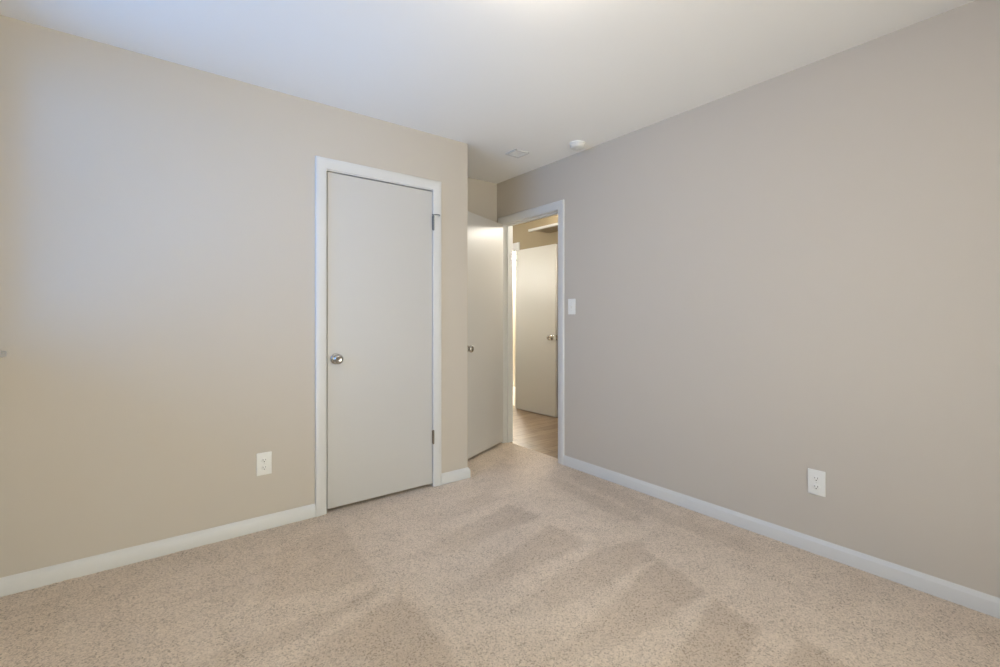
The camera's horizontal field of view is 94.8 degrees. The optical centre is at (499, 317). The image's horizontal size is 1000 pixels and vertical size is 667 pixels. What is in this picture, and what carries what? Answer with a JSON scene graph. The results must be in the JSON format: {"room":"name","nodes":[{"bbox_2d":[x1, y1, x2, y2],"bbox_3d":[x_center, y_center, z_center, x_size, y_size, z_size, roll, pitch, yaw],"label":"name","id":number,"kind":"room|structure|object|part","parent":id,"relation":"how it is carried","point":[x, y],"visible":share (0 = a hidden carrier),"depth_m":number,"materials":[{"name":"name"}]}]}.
{"room":"empty bedroom","nodes":[
{"label":"empty bedroom","id":0,"kind":"room"},
{"bbox_2d":[0,15,467,577],"bbox_3d":[-1.441,-0.053,2.854,2.532,2.440,0.667,0,0,-38],"label":"wall","id":1,"kind":"structure","parent":0,"point":[157,216],"depth_m":2.25,"materials":[{"name":"beige paint"}]},
{"bbox_2d":[0,503,315,596],"bbox_3d":[-1.602,1.129,2.302,1.304,0.076,0.013,0,0,-38],"label":"baseboard","id":2,"kind":"structure","parent":1,"relation":"attached to","point":[16,583],"depth_m":2.21,"materials":[{"name":"grey paint"}]},
{"bbox_2d":[256,451,271,475],"bbox_3d":[-1.301,0.804,2.536,0.076,0.124,0.008,0,0,-38],"label":"wall outlet","id":3,"kind":"object","parent":1,"relation":"attached to","point":[263,460],"visible":1,"depth_m":2.53,"materials":[{"name":"white plastic"}]},
{"bbox_2d":[315,156,440,516],"bbox_3d":[-0.778,0.107,2.996,0.849,2.120,0.116,0,0,-38],"label":"door frame","id":4,"kind":"structure","parent":1,"relation":"attached to","point":[323,165],"depth_m":2.73,"materials":[{"name":"grey paint"}]},
{"bbox_2d":[327,172,440,508],"bbox_3d":[-0.726,0.135,2.975,0.758,2.022,0.098,0,0,-38],"label":"door","id":5,"kind":"structure","parent":1,"relation":"in","point":[380,434],"depth_m":2.94,"materials":[{"name":"grey paint"}]},
{"bbox_3d":[-0.969,0.247,2.751,0.059,0.059,0.034,0,0,-38],"label":"knob","id":6,"kind":"part","parent":5,"relation":"part of","materials":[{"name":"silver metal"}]},
{"bbox_2d":[441,467,469,484],"bbox_3d":[-0.393,1.129,3.390,0.242,0.076,0.265,0,0,-38],"label":"baseboard","id":7,"kind":"structure","parent":1,"relation":"attached to","point":[464,473],"depth_m":3.28,"materials":[{"name":"grey paint"}]},
{"bbox_2d":[468,177,496,221],"bbox_3d":[-1.369,-0.053,3.394,3.304,2.440,0.100,0,0,-38],"label":"wall","id":8,"kind":"structure","parent":0,"point":[482,195],"depth_m":4.26,"materials":[{"name":"beige paint"}]},
{"bbox_2d":[0,0,974,183],"bbox_3d":[-0.208,-1.323,3.907,5.770,0.100,8.150,0,0,-38],"label":"ceiling","id":9,"kind":"structure","parent":0,"point":[496,78],"depth_m":2.19,"materials":[{"name":"white paint"}]},
{"bbox_2d":[505,149,528,157],"bbox_3d":[0.133,-1.268,3.545,0.132,0.011,0.132,0,0,-38],"label":"ceiling vent","id":10,"kind":"object","parent":9,"relation":"in","point":[516,153],"visible":1,"depth_m":3.54,"materials":[{"name":"grey paint"}]},
{"bbox_2d":[569,140,584,150],"bbox_3d":[0.564,-1.253,3.349,0.116,0.040,0.116,0,0,-38],"label":"smoke detector","id":11,"kind":"object","parent":9,"relation":"attached to","point":[575,145],"visible":1,"depth_m":3.31,"materials":[{"name":"white plastic"}]},
{"bbox_3d":[0.564,-1.268,3.349,0.116,0.009,0.116,0,0,-38],"label":"plate","id":12,"kind":"part","parent":11,"relation":"part of","materials":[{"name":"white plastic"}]},
{"bbox_2d":[0,387,999,666],"bbox_3d":[-0.186,1.196,3.943,5.590,0.063,7.920,0,0,-38],"label":"floor","id":13,"kind":"structure","parent":0,"point":[529,559],"depth_m":1.92,"materials":[{"name":"beige carpet"}]},
{"bbox_2d":[513,252,514,386],"bbox_3d":[0.151,-0.028,7.190,1.100,2.490,3.180,0,0,-38],"label":"wall","id":14,"kind":"structure","parent":0,"point":[513,252],"depth_m":7.82,"materials":[{"name":"white paint"}]},
{"bbox_2d":[513,222,557,417],"bbox_3d":[0.435,-0.028,5.819,0.120,2.490,5.700,0,0,-38],"label":"wall","id":15,"kind":"structure","parent":0,"point":[527,239],"depth_m":5.71,"materials":[{"name":"brown paint"}]},
{"bbox_2d":[513,242,519,406],"bbox_3d":[0.057,0.092,6.299,0.135,2.149,0.798,0,0,-38],"label":"door frame","id":16,"kind":"structure","parent":15,"relation":"attached to","point":[516,246],"depth_m":6.01,"materials":[{"name":"grey paint"}]},
{"bbox_2d":[516,244,556,416],"bbox_3d":[0.419,0.147,5.641,0.096,2.028,0.731,0,0,-38],"label":"door","id":17,"kind":"structure","parent":15,"relation":"in","point":[536,267],"depth_m":5.62,"materials":[{"name":"grey paint"}]},
{"bbox_2d":[528,214,557,232],"bbox_3d":[1.225,-1.138,4.428,0.322,0.270,2.530,0,0,-38],"label":"ceiling","id":18,"kind":"structure","parent":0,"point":[549,224],"depth_m":5.17,"materials":[{"name":"brown paint"}]},
{"bbox_3d":[1.110,-1.016,4.340,0.032,0.025,2.530,0,0,-38],"label":"edge moulding","id":19,"kind":"part","parent":18,"relation":"part of","materials":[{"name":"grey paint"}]},
{"bbox_2d":[497,0,999,597],"bbox_3d":[0.199,-0.053,4.156,0.111,2.440,8.050,0,0,-38],"label":"wall","id":20,"kind":"structure","parent":0,"point":[771,281],"depth_m":2.28,"materials":[{"name":"beige paint"}]},
{"bbox_2d":[468,211,502,458],"bbox_3d":[-0.133,0.139,3.960,0.156,2.012,0.715,0,0,32],"label":"door","id":21,"kind":"structure","parent":20,"relation":"in","point":[485,236],"depth_m":3.97,"materials":[{"name":"grey paint"}]},
{"bbox_3d":[-0.234,0.249,3.690,0.035,0.059,0.059,0,0,28],"label":"knob","id":22,"kind":"part","parent":21,"relation":"part of","materials":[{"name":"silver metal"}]},
{"bbox_2d":[498,199,563,464],"bbox_3d":[0.290,0.113,4.024,0.127,2.109,0.856,0,0,-38],"label":"door frame","id":23,"kind":"structure","parent":20,"relation":"attached to","point":[557,207],"depth_m":4.26,"materials":[{"name":"grey paint"}]},
{"bbox_2d":[568,299,575,313],"bbox_3d":[0.555,-0.089,3.585,0.020,0.122,0.078,0,0,-38],"label":"light switch","id":24,"kind":"object","parent":20,"relation":"attached to","point":[571,302],"visible":1,"depth_m":3.58,"materials":[{"name":"white plastic"}]},
{"bbox_2d":[563,455,999,618],"bbox_3d":[1.509,1.129,2.349,0.013,0.076,3.287,0,0,-38],"label":"baseboard","id":25,"kind":"structure","parent":20,"relation":"attached to","point":[970,598],"depth_m":2.27,"materials":[{"name":"grey paint"}]},
{"bbox_2d":[808,468,825,496],"bbox_3d":[1.568,0.815,2.276,0.008,0.124,0.076,0,0,-38],"label":"wall outlet","id":26,"kind":"object","parent":20,"relation":"attached to","point":[816,478],"visible":1,"depth_m":2.27,"materials":[{"name":"white plastic"}]},
{"bbox_2d":[812,484,819,489],"bbox_3d":[1.566,0.836,2.275,0.004,0.028,0.034,0,0,-38],"label":"receptacle","id":27,"kind":"object","parent":26,"relation":"attached to","point":[814,486],"depth_m":2.28,"materials":[{"name":"grey plastic"}]},
{"bbox_2d":[812,476,819,480],"bbox_3d":[1.566,0.794,2.275,0.004,0.028,0.034,0,0,-38],"label":"receptacle","id":28,"kind":"object","parent":26,"relation":"attached to","point":[814,478],"depth_m":2.28,"materials":[{"name":"grey plastic"}]},
{"bbox_3d":[-1.302,-0.053,0.718,0.150,2.440,4.425,0,0,-38],"label":"wall","id":29,"kind":"structure","parent":0,"visible":0},
{"bbox_2d":[0,351,5,357],"bbox_3d":[-1.663,-0.507,1.235,0.204,1.332,1.555,0,0,-38],"label":"window","id":30,"kind":"structure","parent":29,"relation":"in","point":[2,353],"depth_m":1.87,"materials":[{"name":"grey paint"}]}
]}

